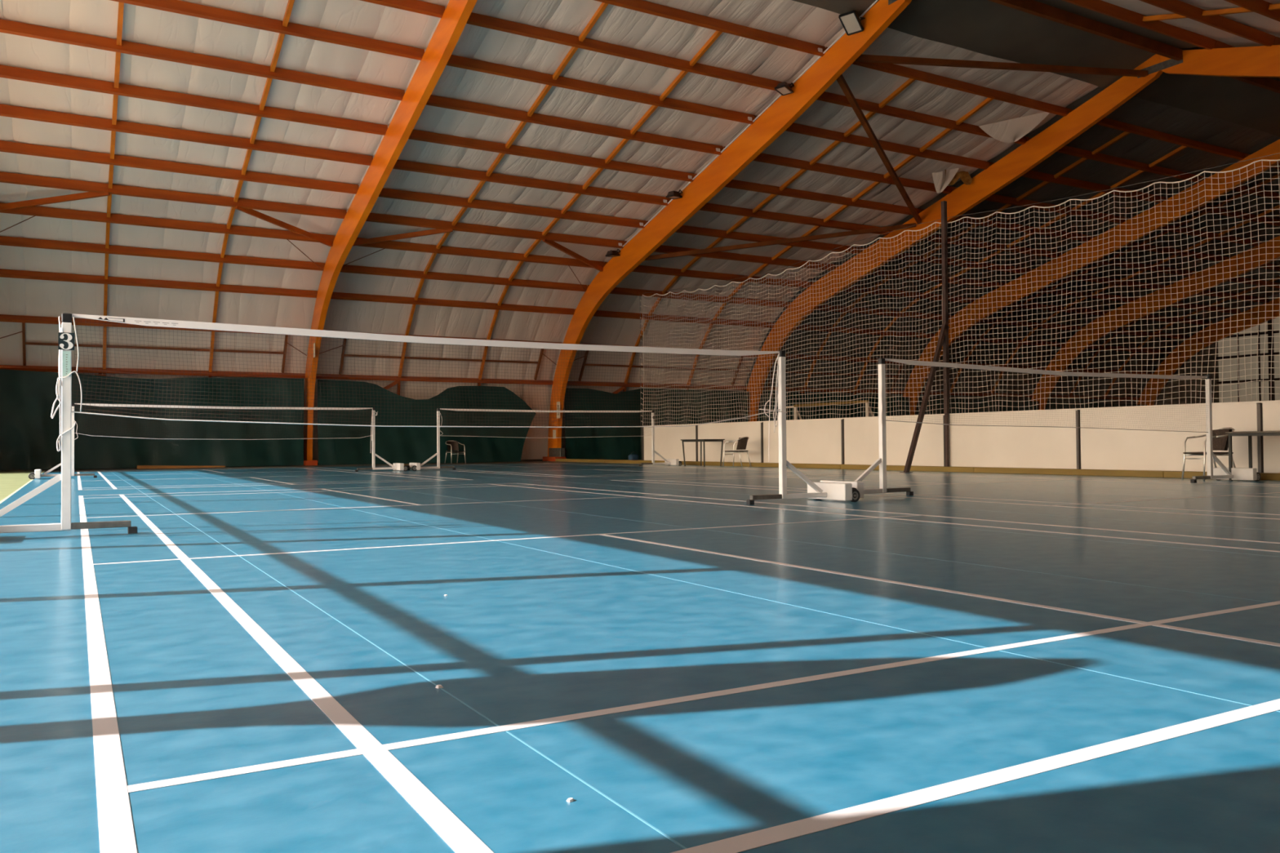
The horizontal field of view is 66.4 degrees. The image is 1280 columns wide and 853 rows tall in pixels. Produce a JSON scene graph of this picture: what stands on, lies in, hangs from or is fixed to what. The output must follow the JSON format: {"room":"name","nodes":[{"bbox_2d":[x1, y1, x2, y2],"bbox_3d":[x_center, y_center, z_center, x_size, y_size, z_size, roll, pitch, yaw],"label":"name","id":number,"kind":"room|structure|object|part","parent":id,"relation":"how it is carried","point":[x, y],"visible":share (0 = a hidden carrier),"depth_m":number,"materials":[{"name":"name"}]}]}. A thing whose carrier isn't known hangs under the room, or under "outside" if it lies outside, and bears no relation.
{"room":"sports hall","nodes":[
{"label":"sports hall","id":0,"kind":"room"},
{"bbox_2d":[0,322,1137,464],"bbox_3d":[4.616,-0.755,41.830,54.900,4.386,1.770,0,-1,-30],"label":"wall","id":1,"kind":"structure","parent":0,"point":[23,331],"depth_m":34.14,"materials":[{"name":"brown"}]},
{"bbox_3d":[-18.183,-2.551,27.967,1.017,0.403,0.026,0,-1,-17],"label":"tie rod","id":2,"kind":"part","parent":1,"relation":"part of","materials":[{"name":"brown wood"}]},
{"bbox_3d":[-16.982,-2.410,28.886,1.980,0.070,0.060,0,-1,-30],"label":"rail","id":3,"kind":"part","parent":1,"relation":"part of","materials":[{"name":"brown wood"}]},
{"bbox_3d":[-14.798,-2.404,30.144,2.860,0.070,0.060,0,-1,-30],"label":"rail","id":4,"kind":"part","parent":1,"relation":"part of","materials":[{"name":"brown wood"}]},
{"bbox_3d":[-12.550,-2.398,31.439,2.130,0.070,0.060,0,-1,-30],"label":"rail","id":5,"kind":"part","parent":1,"relation":"part of","materials":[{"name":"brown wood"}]},
{"bbox_3d":[-10.325,-2.530,32.495,1.017,0.403,0.026,0,-1,-17],"label":"tie rod","id":6,"kind":"part","parent":1,"relation":"part of","materials":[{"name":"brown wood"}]},
{"bbox_3d":[-9.123,-2.389,33.414,1.980,0.070,0.060,0,-1,-30],"label":"rail","id":7,"kind":"part","parent":1,"relation":"part of","materials":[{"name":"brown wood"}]},
{"bbox_3d":[-6.940,-2.383,34.672,2.860,0.070,0.060,0,-1,-30],"label":"rail","id":8,"kind":"part","parent":1,"relation":"part of","materials":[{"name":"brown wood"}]},
{"bbox_3d":[-4.700,-2.377,35.963,2.110,0.070,0.060,0,-1,-30],"label":"rail","id":9,"kind":"part","parent":1,"relation":"part of","materials":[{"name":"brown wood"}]},
{"bbox_3d":[-1.282,-2.368,37.932,1.980,0.070,0.060,0,-1,-30],"label":"rail","id":10,"kind":"part","parent":1,"relation":"part of","materials":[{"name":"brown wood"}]},
{"bbox_3d":[0.901,-2.362,39.191,2.860,0.070,0.060,0,-1,-30],"label":"rail","id":11,"kind":"part","parent":1,"relation":"part of","materials":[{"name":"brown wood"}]},
{"bbox_3d":[3.141,-2.356,40.481,2.110,0.070,0.060,0,-1,-30],"label":"rail","id":12,"kind":"part","parent":1,"relation":"part of","materials":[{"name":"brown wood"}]},
{"bbox_3d":[6.559,-2.347,42.451,1.980,0.070,0.060,0,-1,-30],"label":"rail","id":13,"kind":"part","parent":1,"relation":"part of","materials":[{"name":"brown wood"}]},
{"bbox_3d":[8.743,-2.341,43.709,2.860,0.070,0.060,0,-1,-30],"label":"rail","id":14,"kind":"part","parent":1,"relation":"part of","materials":[{"name":"brown wood"}]},
{"bbox_3d":[11.004,-2.335,45.012,2.160,0.070,0.060,0,-1,-30],"label":"rail","id":15,"kind":"part","parent":1,"relation":"part of","materials":[{"name":"brown wood"}]},
{"bbox_2d":[0,459,1279,852],"bbox_3d":[13.907,1.124,25.998,55.000,0.304,38.200,0,-1,-30],"label":"floor","id":16,"kind":"structure","parent":0,"point":[966,662],"depth_m":2.72,"materials":[{"name":"blue rubber"}]},
{"bbox_2d":[28,403,97,479],"bbox_3d":[-11.875,0.294,20.163,1.208,1.555,0.606,0,-1,-30],"label":"net post","id":17,"kind":"object","parent":16,"relation":"on","point":[37,473],"visible":0.94,"depth_m":20.21,"materials":[{"name":"white metal"}]},
{"bbox_2d":[74,403,372,439],"bbox_3d":[-9.108,-0.087,22.058,6.318,0.766,0.063,0,-1,-34],"label":"net","id":18,"kind":"object","parent":17,"relation":"attached to","point":[88,404],"visible":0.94,"depth_m":21.90,"materials":[{"name":"white"}]},
{"bbox_3d":[-9.111,0.220,22.045,6.301,0.158,0.009,0,-1,-35],"label":"cord","id":19,"kind":"part","parent":18,"relation":"part of","materials":[{"name":"white fabric"}]},
{"bbox_2d":[0,312,137,533],"bbox_3d":[-4.137,-0.011,6.736,1.208,1.555,0.606,0,-1,-30],"label":"net post","id":20,"kind":"object","parent":16,"relation":"on","point":[65,336],"visible":1,"depth_m":6.79,"materials":[{"name":"white metal"}]},
{"bbox_3d":[-4.032,-0.194,6.750,0.011,0.261,0.055,-1,-1,44],"label":"tie cord","id":21,"kind":"part","parent":20,"relation":"part of","materials":[{"name":"white fabric"}]},
{"bbox_3d":[-4.027,-0.194,6.756,0.058,0.282,0.017,0,-1,-42],"label":"tie cord","id":22,"kind":"part","parent":20,"relation":"part of","materials":[{"name":"white fabric"}]},
{"bbox_3d":[-4.014,0.118,6.760,0.011,0.109,0.028,-1,-1,42],"label":"tie cord","id":23,"kind":"part","parent":20,"relation":"part of","materials":[{"name":"white fabric"}]},
{"bbox_3d":[-4.028,-0.523,6.793,0.011,0.481,0.039,1,-1,-44],"label":"tie cord","id":24,"kind":"part","parent":20,"relation":"part of","materials":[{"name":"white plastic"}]},
{"bbox_3d":[-4.010,-0.259,6.776,0.012,0.850,0.008,0,-1,-30],"label":"tie cord","id":25,"kind":"part","parent":20,"relation":"part of","materials":[{"name":"white fabric"}]},
{"bbox_3d":[-3.983,-0.592,6.798,0.098,0.120,0.007,0,-1,-30],"label":"number plate","id":26,"kind":"part","parent":20,"relation":"part of","materials":[{"name":"black plastic"}]},
{"bbox_3d":[-3.969,0.017,6.791,0.102,0.105,0.014,0,-1,-33],"label":"tie cord","id":27,"kind":"part","parent":20,"relation":"part of","materials":[{"name":"white fabric"}]},
{"bbox_3d":[-3.959,-0.245,6.804,0.145,0.285,0.042,1,-1,-44],"label":"tie cord","id":28,"kind":"part","parent":20,"relation":"part of","materials":[{"name":"white fabric"}]},
{"bbox_3d":[-3.935,-0.574,6.827,0.039,0.381,0.011,0,-1,-20],"label":"tie cord","id":29,"kind":"part","parent":20,"relation":"part of","materials":[{"name":"white fabric"}]},
{"bbox_2d":[137,465,225,468],"bbox_3d":[-13.937,1.214,29.805,2.458,0.100,0.220,0,-1,-32],"label":"wooden plank","id":30,"kind":"object","parent":16,"relation":"on","point":[138,466],"visible":1,"depth_m":29.60,"materials":[{"name":"brown wood"}]},
{"bbox_2d":[355,407,408,471],"bbox_3d":[-6.347,0.320,23.925,1.208,1.555,0.606,0,-1,-30],"label":"net post","id":31,"kind":"object","parent":16,"relation":"on","point":[397,466],"visible":1,"depth_m":23.83,"materials":[{"name":"white metal"}]},
{"bbox_2d":[303,0,477,465],"bbox_3d":[-1.856,-4.499,16.626,0.460,10.854,38.320,0,-1,-30],"label":"arch frame","id":32,"kind":"object","parent":16,"relation":"on","point":[448,31],"visible":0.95,"depth_m":24.51,"materials":[{"name":"orange wood"}]},
{"bbox_2d":[317,379,536,465],"bbox_3d":[-7.208,-0.137,34.156,7.831,2.825,0.260,0,-1,-30],"label":"curtain","id":33,"kind":"object","parent":32,"relation":"hanging from","point":[405,445],"visible":0.86,"depth_m":33.87,"materials":[{"name":"fabric"}]},
{"bbox_2d":[406,408,455,471],"bbox_3d":[-5.219,0.323,24.575,1.208,1.555,0.606,0,-1,-30],"label":"net post","id":34,"kind":"object","parent":16,"relation":"on","point":[412,466],"visible":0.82,"depth_m":24.62,"materials":[{"name":"white metal"}]},
{"bbox_2d":[440,408,652,438],"bbox_3d":[-2.351,-0.074,26.007,6.023,0.755,0.068,0,-1,-26],"label":"net","id":35,"kind":"object","parent":34,"relation":"attached to","point":[465,410],"visible":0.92,"depth_m":25.87,"materials":[{"name":"white"}]},
{"bbox_3d":[-2.356,0.269,25.995,6.004,0.079,0.008,0,-1,-26],"label":"cord","id":36,"kind":"part","parent":35,"relation":"part of","materials":[{"name":"white fabric"}]},
{"bbox_2d":[435,684,443,688],"bbox_3d":[-0.505,0.654,2.464,0.019,0.005,0.022,0,-1,-30],"label":"scrap","id":37,"kind":"object","parent":16,"relation":"on","point":[437,686],"visible":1,"depth_m":2.46,"materials":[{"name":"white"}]},
{"bbox_2d":[444,440,466,463],"bbox_3d":[-6.398,0.880,33.787,0.576,0.801,0.586,0,-1,-38],"label":"armchair","id":38,"kind":"object","parent":16,"relation":"on","point":[451,445],"visible":1,"depth_m":33.92,"materials":[{"name":"silver metal"}]},
{"bbox_3d":[-6.514,0.669,33.940,0.433,0.325,0.211,0,-1,-38],"label":"backrest","id":39,"kind":"part","parent":38,"relation":"part of","materials":[{"name":"wicker"}]},
{"bbox_2d":[566,797,573,802],"bbox_3d":[-0.118,0.637,1.672,0.014,0.004,0.013,0,-1,-30],"label":"scrap","id":40,"kind":"object","parent":16,"relation":"on","point":[571,799],"visible":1,"depth_m":1.67,"materials":[{"name":"white paper"}]},
{"bbox_2d":[627,451,639,460],"bbox_3d":[-0.214,0.994,32.178,0.345,0.352,0.260,0,-1,-30],"label":"sports bag","id":41,"kind":"object","parent":16,"relation":"on","point":[633,456],"visible":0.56,"depth_m":32.07,"materials":[{"name":"blue fabric"}]},
{"bbox_2d":[639,410,682,466],"bbox_3d":[0.507,0.330,27.413,1.208,1.555,0.606,0,-1,-30],"label":"net post","id":42,"kind":"object","parent":16,"relation":"on","point":[668,461],"visible":0.99,"depth_m":27.33,"materials":[{"name":"white metal"}]},
{"bbox_2d":[680,439,724,466],"bbox_3d":[1.702,0.716,26.592,0.740,0.736,1.000,0,-1,-36],"label":"table","id":43,"kind":"object","parent":16,"relation":"on","point":[682,440],"visible":0.94,"depth_m":26.40,"materials":[{"name":"grey metal"}]},
{"bbox_3d":[1.199,0.737,26.765,0.091,0.708,0.035,-1,-1,9],"label":"leg","id":44,"kind":"part","parent":43,"relation":"part of","materials":[{"name":"grey metal"}]},
{"bbox_3d":[1.693,0.740,27.123,0.035,0.708,0.091,-1,-1,9],"label":"leg","id":45,"kind":"part","parent":43,"relation":"part of","materials":[{"name":"grey metal"}]},
{"bbox_3d":[1.710,0.721,26.061,0.035,0.708,0.091,-1,-1,9],"label":"leg","id":46,"kind":"part","parent":43,"relation":"part of","materials":[{"name":"grey metal"}]},
{"bbox_3d":[2.204,0.723,26.419,0.091,0.708,0.035,-1,-1,9],"label":"leg","id":47,"kind":"part","parent":43,"relation":"part of","materials":[{"name":"grey metal"}]},
{"bbox_2d":[542,0,911,461],"bbox_3d":[5.966,-4.478,21.134,0.505,10.854,38.320,0,-1,-30],"label":"arch frame","id":48,"kind":"object","parent":16,"relation":"on","point":[780,115],"visible":0.89,"depth_m":27.53,"materials":[{"name":"orange wood"}]},
{"bbox_2d":[605,248,620,257],"bbox_3d":[-0.879,-5.745,32.435,0.355,0.259,0.481,-1,-1,40],"label":"floodlight","id":49,"kind":"object","parent":48,"relation":"attached to","point":[611,253],"visible":1,"depth_m":32.31,"materials":[{"name":"brown metal"}]},
{"bbox_2d":[564,387,748,459],"bbox_3d":[0.922,-0.103,38.974,8.550,2.805,0.262,0,-1,-30],"label":"curtain","id":50,"kind":"object","parent":48,"relation":"hanging from","point":[611,446],"visible":0.55,"depth_m":38.07,"materials":[{"name":"fabric"}]},
{"bbox_2d":[666,189,682,199],"bbox_3d":[1.034,-6.909,29.118,0.355,0.250,0.484,-1,-1,40],"label":"floodlight","id":51,"kind":"object","parent":48,"relation":"attached to","point":[672,194],"visible":1,"depth_m":29.01,"materials":[{"name":"brown metal"}]},
{"bbox_2d":[774,81,794,95],"bbox_3d":[3.639,-8.505,24.590,0.352,0.242,0.498,-1,-1,40],"label":"floodlight","id":52,"kind":"object","parent":48,"relation":"attached to","point":[783,88],"visible":1,"depth_m":24.51,"materials":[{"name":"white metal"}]},
{"bbox_3d":[3.610,-8.430,24.554,0.257,0.056,0.349,-1,-1,40],"label":"lamp glass","id":53,"kind":"part","parent":52,"relation":"part of","materials":[{"name":"beige glass"}]},
{"bbox_2d":[838,9,865,35],"bbox_3d":[4.862,-9.261,22.413,0.456,0.425,0.563,-1,-1,40],"label":"floodlight","id":54,"kind":"object","parent":48,"relation":"attached to","point":[851,21],"visible":1,"depth_m":22.35,"materials":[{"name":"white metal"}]},
{"bbox_3d":[4.820,-9.211,22.361,0.338,0.272,0.384,-1,-1,40],"label":"lamp glass","id":55,"kind":"part","parent":54,"relation":"part of","materials":[{"name":"beige glass"}]},
{"bbox_3d":[5.837,-9.489,21.242,0.011,0.200,1.240,0,-1,-30],"label":"ridge plate","id":56,"kind":"part","parent":48,"relation":"part of","materials":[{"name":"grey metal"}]},
{"bbox_2d":[722,436,751,466],"bbox_3d":[2.551,0.662,25.644,0.586,0.801,0.576,-1,-1,35],"label":"armchair","id":57,"kind":"object","parent":16,"relation":"on","point":[742,442],"visible":0.98,"depth_m":25.47,"materials":[{"name":"silver metal"}]},
{"bbox_3d":[2.251,0.726,25.536,0.215,0.669,0.047,-1,-1,35],"label":"leg","id":58,"kind":"part","parent":57,"relation":"part of","materials":[{"name":"silver metal"}]},
{"bbox_3d":[2.549,0.732,25.962,0.215,0.669,0.047,-1,-1,35],"label":"leg","id":59,"kind":"part","parent":57,"relation":"part of","materials":[{"name":"silver metal"}]},
{"bbox_3d":[2.514,0.655,25.672,0.469,0.043,0.499,-1,-1,35],"label":"seat","id":60,"kind":"part","parent":57,"relation":"part of","materials":[{"name":"wicker"}]},
{"bbox_3d":[2.631,0.338,25.592,0.365,0.156,0.576,-1,-1,35],"label":"arm rail","id":61,"kind":"part","parent":57,"relation":"part of","materials":[{"name":"silver metal"}]},
{"bbox_3d":[2.703,0.443,25.540,0.211,0.325,0.433,-1,-1,35],"label":"backrest","id":62,"kind":"part","parent":57,"relation":"part of","materials":[{"name":"wicker"}]},
{"bbox_2d":[746,350,859,505],"bbox_3d":[1.589,0.004,10.035,1.208,1.555,0.606,0,-1,-30],"label":"net post","id":63,"kind":"object","parent":16,"relation":"on","point":[815,490],"visible":1,"depth_m":9.94,"materials":[{"name":"white metal"}]},
{"bbox_2d":[71,313,779,427],"bbox_3d":[-1.269,-0.386,8.397,6.240,0.789,0.061,0,-1,-30],"label":"net","id":64,"kind":"object","parent":63,"relation":"attached to","point":[136,321],"visible":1,"depth_m":7.99,"materials":[{"name":"white"}]},
{"bbox_3d":[-1.274,-0.088,8.387,6.221,0.193,0.008,0,-1,-30],"label":"cord","id":65,"kind":"part","parent":64,"relation":"part of","materials":[{"name":"white fabric"}]},
{"bbox_3d":[1.351,-0.191,9.853,0.161,1.102,0.024,0,-1,-30],"label":"tie cord","id":66,"kind":"part","parent":63,"relation":"part of","materials":[{"name":"white fabric"}]},
{"bbox_3d":[1.378,-0.330,9.876,0.075,0.781,0.013,0,-1,-34],"label":"tie cord","id":67,"kind":"part","parent":63,"relation":"part of","materials":[{"name":"white fabric"}]},
{"bbox_3d":[1.377,-0.368,9.876,0.094,0.744,0.011,0,-1,-35],"label":"tie cord","id":68,"kind":"part","parent":63,"relation":"part of","materials":[{"name":"white fabric"}]},
{"bbox_2d":[786,400,873,419],"bbox_3d":[6.242,0.201,31.374,1.161,1.893,4.270,0,-1,-30],"label":"goal frame","id":69,"kind":"object","parent":16,"relation":"on","point":[867,404],"visible":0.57,"depth_m":30.68,"materials":[{"name":"metal"}]},
{"bbox_3d":[5.133,0.258,32.216,0.080,1.800,0.100,0,-1,-30],"label":"goal post","id":70,"kind":"part","parent":69,"relation":"part of","materials":[{"name":"metal"}]},
{"bbox_3d":[6.815,0.192,29.297,0.080,1.800,0.100,0,-1,-30],"label":"goal post","id":71,"kind":"part","parent":69,"relation":"part of","materials":[{"name":"white metal"}]},
{"bbox_2d":[759,391,910,422],"bbox_3d":[8.844,-0.074,43.404,8.600,2.785,0.273,0,-1,-30],"label":"curtain","id":72,"kind":"object","parent":16,"relation":"on","point":[795,397],"visible":0.27,"depth_m":43.24,"materials":[{"name":"fabric"}]},
{"bbox_2d":[820,358,913,497],"bbox_3d":[2.575,0.012,10.892,1.208,1.555,0.606,0,-1,-30],"label":"net post","id":73,"kind":"object","parent":16,"relation":"on","point":[857,484],"visible":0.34,"depth_m":10.95,"materials":[{"name":"white metal"}]},
{"bbox_3d":[2.698,-0.221,10.924,0.012,0.381,0.025,-1,-1,40],"label":"tie cord","id":74,"kind":"part","parent":73,"relation":"part of","materials":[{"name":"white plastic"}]},
{"bbox_2d":[555,458,1279,480],"bbox_3d":[4.766,0.937,22.816,0.260,0.105,31.194,0,-1,-30],"label":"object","id":75,"kind":"object","parent":16,"relation":"on","point":[1152,473],"visible":0.71,"depth_m":19.29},
{"bbox_2d":[899,200,949,472],"bbox_3d":[5.836,-1.873,20.030,1.360,5.634,0.160,0,-1,-30],"label":"pole","id":76,"kind":"object","parent":16,"relation":"on","point":[943,340],"visible":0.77,"depth_m":20.28,"materials":[{"name":"brown metal"}]},
{"bbox_2d":[640,152,1279,460],"bbox_3d":[5.544,-1.760,21.900,0.160,5.454,22.137,0,-1,-30],"label":"net","id":77,"kind":"object","parent":76,"relation":"attached to","point":[1262,166],"visible":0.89,"depth_m":18.95,"materials":[{"name":"white nylon cord netting"}]},
{"bbox_3d":[0.098,-2.123,31.357,0.028,4.190,0.099,0,-1,-30],"label":"cord","id":78,"kind":"part","parent":77,"relation":"part of","materials":[{"name":"white fabric"}]},
{"bbox_3d":[5.556,-4.143,21.889,0.022,0.604,21.925,0,-1,-30],"label":"cord","id":79,"kind":"part","parent":77,"relation":"part of","materials":[{"name":"white fabric"}]},
{"bbox_2d":[641,400,1279,473],"bbox_3d":[5.590,0.365,21.788,0.080,1.200,22.007,0,-1,-30],"label":"barrier","id":80,"kind":"object","parent":16,"relation":"on","point":[852,440],"visible":0.67,"depth_m":18.92,"materials":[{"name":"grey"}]},
{"bbox_3d":[0.109,0.601,31.299,0.080,1.160,0.048,0,-1,-30],"label":"post","id":81,"kind":"part","parent":80,"relation":"part of","materials":[{"name":"grey metal"}]},
{"bbox_3d":[0.900,0.510,29.946,0.040,1.080,3.057,0,-1,-30],"label":"panel","id":82,"kind":"part","parent":80,"relation":"part of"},
{"bbox_3d":[1.675,0.539,28.582,0.080,1.160,0.048,0,-1,-30],"label":"post","id":83,"kind":"part","parent":80,"relation":"part of","materials":[{"name":"grey metal"}]},
{"bbox_3d":[2.466,0.448,27.229,0.040,1.080,3.057,0,-1,-30],"label":"panel","id":84,"kind":"part","parent":80,"relation":"part of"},
{"bbox_3d":[3.241,0.477,25.864,0.080,1.160,0.048,0,-1,-30],"label":"post","id":85,"kind":"part","parent":80,"relation":"part of","materials":[{"name":"grey metal"}]},
{"bbox_3d":[4.032,0.387,24.512,0.040,1.080,3.057,0,-1,-30],"label":"panel","id":86,"kind":"part","parent":80,"relation":"part of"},
{"bbox_3d":[4.807,0.416,23.147,0.080,1.160,0.048,0,-1,-30],"label":"post","id":87,"kind":"part","parent":80,"relation":"part of","materials":[{"name":"grey metal"}]},
{"bbox_3d":[5.598,0.325,21.794,0.040,1.080,3.057,0,-1,-30],"label":"panel","id":88,"kind":"part","parent":80,"relation":"part of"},
{"bbox_3d":[6.373,0.354,20.429,0.080,1.160,0.024,0,-1,-30],"label":"post","id":89,"kind":"part","parent":80,"relation":"part of","materials":[{"name":"grey"}]},
{"bbox_3d":[5.594,-0.223,21.804,0.060,0.025,21.959,0,-1,-30],"label":"rail","id":90,"kind":"part","parent":80,"relation":"part of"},
{"bbox_3d":[7.165,0.263,19.077,0.040,1.080,3.057,0,-1,-30],"label":"panel","id":91,"kind":"part","parent":80,"relation":"part of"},
{"bbox_3d":[7.939,0.292,17.712,0.080,1.160,0.048,0,-1,-30],"label":"post","id":92,"kind":"part","parent":80,"relation":"part of","materials":[{"name":"grey metal"}]},
{"bbox_3d":[8.731,0.201,16.359,0.040,1.080,3.057,0,-1,-30],"label":"panel","id":93,"kind":"part","parent":80,"relation":"part of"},
{"bbox_3d":[9.505,0.230,14.995,0.080,1.160,0.048,0,-1,-30],"label":"post","id":94,"kind":"part","parent":80,"relation":"part of","materials":[{"name":"grey metal"}]},
{"bbox_3d":[10.297,0.139,13.642,0.040,1.080,3.057,0,-1,-30],"label":"panel","id":95,"kind":"part","parent":80,"relation":"part of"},
{"bbox_2d":[916,397,1038,414],"bbox_3d":[16.726,-0.003,47.950,8.600,2.684,0.274,0,-1,-30],"label":"curtain","id":96,"kind":"object","parent":16,"relation":"on","point":[952,407],"visible":0.13,"depth_m":47.81,"materials":[{"name":"fabric"}]},
{"bbox_2d":[746,44,1279,422],"bbox_3d":[13.827,-4.457,25.663,0.460,10.854,38.320,0,-1,-30],"label":"arch frame","id":97,"kind":"object","parent":16,"relation":"on","point":[1259,61],"visible":0.72,"depth_m":29.55,"materials":[{"name":"orange wood"}]},
{"bbox_3d":[13.678,-9.468,25.761,0.011,0.200,1.240,0,-1,-30],"label":"ridge plate","id":98,"kind":"part","parent":97,"relation":"part of","materials":[{"name":"grey metal"}]},
{"bbox_2d":[902,138,1279,415],"bbox_3d":[21.711,-4.436,30.207,0.460,10.854,38.320,0,-1,-30],"label":"arch frame","id":99,"kind":"object","parent":16,"relation":"on","point":[1273,148],"visible":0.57,"depth_m":37.40,"materials":[{"name":"orange wood"}]},
{"bbox_2d":[1044,401,1146,410],"bbox_3d":[24.613,0.043,52.489,8.600,2.634,0.296,0,-1,-30],"label":"curtain","id":100,"kind":"object","parent":16,"relation":"on","point":[1066,406],"visible":0.07,"depth_m":51.77,"materials":[{"name":"fabric"}]},
{"bbox_2d":[1031,235,1279,409],"bbox_3d":[29.596,-4.415,34.750,0.460,10.854,38.320,0,-1,-30],"label":"arch frame","id":101,"kind":"object","parent":16,"relation":"on","point":[1268,245],"visible":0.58,"depth_m":45.04,"materials":[{"name":"orange wood"}]},
{"bbox_2d":[1137,297,1279,405],"bbox_3d":[37.437,-4.394,39.269,0.460,10.854,38.320,0,-1,-30],"label":"arch frame","id":102,"kind":"object","parent":16,"relation":"on","point":[1270,313],"visible":0.54,"depth_m":51.98,"materials":[{"name":"orange wood"}]},
{"bbox_2d":[1181,426,1239,480],"bbox_3d":[8.612,0.416,14.774,0.586,0.801,0.576,0,-1,-2],"label":"armchair","id":103,"kind":"object","parent":16,"relation":"on","point":[1220,438],"visible":0.73,"depth_m":14.85,"materials":[{"name":"silver metal"}]},
{"bbox_3d":[8.418,0.486,15.026,0.215,0.669,0.047,0,-1,-2],"label":"leg","id":104,"kind":"part","parent":103,"relation":"part of","materials":[{"name":"silver metal"}]},
{"bbox_3d":[8.575,0.416,14.772,0.436,0.046,0.521,0,-1,-2],"label":"seat frame","id":105,"kind":"part","parent":103,"relation":"part of","materials":[{"name":"silver metal"}]},
{"bbox_3d":[8.566,0.409,14.773,0.469,0.043,0.499,0,-1,-2],"label":"seat","id":106,"kind":"part","parent":103,"relation":"part of","materials":[{"name":"wicker"}]},
{"bbox_3d":[8.436,0.476,14.506,0.215,0.669,0.047,0,-1,-2],"label":"leg","id":107,"kind":"part","parent":103,"relation":"part of","materials":[{"name":"silver metal"}]},
{"bbox_3d":[8.711,0.093,14.783,0.365,0.156,0.576,0,-1,-2],"label":"arm rail","id":108,"kind":"part","parent":103,"relation":"part of","materials":[{"name":"silver metal"}]},
{"bbox_3d":[8.798,0.199,14.784,0.211,0.325,0.433,0,-1,-2],"label":"backrest","id":109,"kind":"part","parent":103,"relation":"part of","materials":[{"name":"fabric"}]},
{"bbox_2d":[1190,374,1260,483],"bbox_3d":[8.369,0.027,14.231,1.208,1.555,0.606,0,-1,-30],"label":"net post","id":110,"kind":"object","parent":16,"relation":"on","point":[1222,473],"visible":1,"depth_m":14.15,"materials":[{"name":"white metal"}]},
{"bbox_2d":[884,358,1208,432],"bbox_3d":[5.478,-0.338,12.573,6.320,0.839,0.061,0,-1,-30],"label":"net","id":111,"kind":"object","parent":110,"relation":"attached to","point":[911,362],"visible":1,"depth_m":12.41,"materials":[{"name":"white fabric"}]},
{"bbox_3d":[5.472,0.007,12.562,6.300,0.148,0.008,0,-1,-30],"label":"cord","id":112,"kind":"part","parent":111,"relation":"part of","materials":[{"name":"white fabric"}]},
{"bbox_2d":[1225,431,1279,480],"bbox_3d":[9.498,0.420,13.626,0.620,0.730,2.300,0,-1,-30],"label":"table","id":113,"kind":"object","parent":16,"relation":"on","point":[1250,433],"visible":0.99,"depth_m":14.43,"materials":[{"name":"grey metal"}]},
{"bbox_3d":[8.716,0.456,14.450,0.035,0.700,0.035,0,-1,-30],"label":"leg","id":114,"kind":"part","parent":113,"relation":"part of","materials":[{"name":"grey metal"}]},
{"bbox_3d":[9.176,0.458,14.715,0.035,0.700,0.035,0,-1,-30],"label":"leg","id":115,"kind":"part","parent":113,"relation":"part of","materials":[{"name":"grey metal"}]},
{"bbox_2d":[0,0,1279,462],"bbox_3d":[13.879,-4.739,25.775,54.902,11.283,38.442,0,-1,-30],"label":"ceiling","id":116,"kind":"structure","parent":0,"point":[204,161],"depth_m":27.77,"materials":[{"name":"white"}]},
{"bbox_3d":[-16.509,-5.150,25.520,1.854,0.610,0.022,-1,-1,14],"label":"tie rod","id":117,"kind":"part","parent":116,"relation":"part of","materials":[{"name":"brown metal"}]},
{"bbox_3d":[-10.010,-5.134,29.266,0.022,0.610,1.815,-1,-1,15],"label":"tie rod","id":118,"kind":"part","parent":116,"relation":"part of","materials":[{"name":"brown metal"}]},
{"bbox_3d":[-8.650,-5.129,30.049,1.854,0.610,0.022,-1,-1,14],"label":"tie rod","id":119,"kind":"part","parent":116,"relation":"part of","materials":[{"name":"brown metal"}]},
{"bbox_3d":[-2.169,-5.113,33.784,0.022,0.610,1.815,-1,-1,15],"label":"tie rod","id":120,"kind":"part","parent":116,"relation":"part of","materials":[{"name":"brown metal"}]},
{"bbox_2d":[1134,293,1279,404],"bbox_3d":[37.412,-4.609,39.675,0.360,11.498,38.600,0,-1,-30],"label":"wall","id":121,"kind":"structure","parent":0,"point":[1217,389],"depth_m":51.03,"materials":[{"name":"beige paint"}]},
{"bbox_3d":[29.233,-3.632,54.102,0.001,5.400,5.400,0,-1,-30],"label":"dark panel","id":122,"kind":"part","parent":121,"relation":"part of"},
{"bbox_3d":[30.852,-3.345,51.323,0.030,4.598,1.020,0,-1,-30],"label":"translucent panel","id":123,"kind":"part","parent":121,"relation":"part of","materials":[{"name":"beige plastic"}]},
{"bbox_3d":[31.375,-3.511,50.416,0.030,4.889,1.020,0,-1,-30],"label":"translucent panel","id":124,"kind":"part","parent":121,"relation":"part of","materials":[{"name":"beige plastic"}]},
{"bbox_3d":[31.898,-3.680,49.509,0.030,5.187,1.020,0,-1,-30],"label":"translucent panel","id":125,"kind":"part","parent":121,"relation":"part of","materials":[{"name":"beige plastic"}]},
{"bbox_3d":[31.772,-2.140,49.240,0.150,6.800,0.200,0,-1,-30],"label":"gable post","id":126,"kind":"part","parent":121,"relation":"part of","materials":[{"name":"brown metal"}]},
{"bbox_3d":[-9.714,-4.520,12.098,0.460,10.854,38.320,0,-1,-30],"label":"arch frame","id":127,"kind":"object","parent":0,"visible":0},
{"bbox_2d":[0,368,303,470],"bbox_3d":[-14.757,-0.197,29.801,8.720,2.905,0.290,0,-1,-30],"label":"curtain","id":128,"kind":"object","parent":127,"relation":"hanging from","point":[28,433],"visible":0.88,"depth_m":29.79,"materials":[{"name":"green fabric"}]}
]}

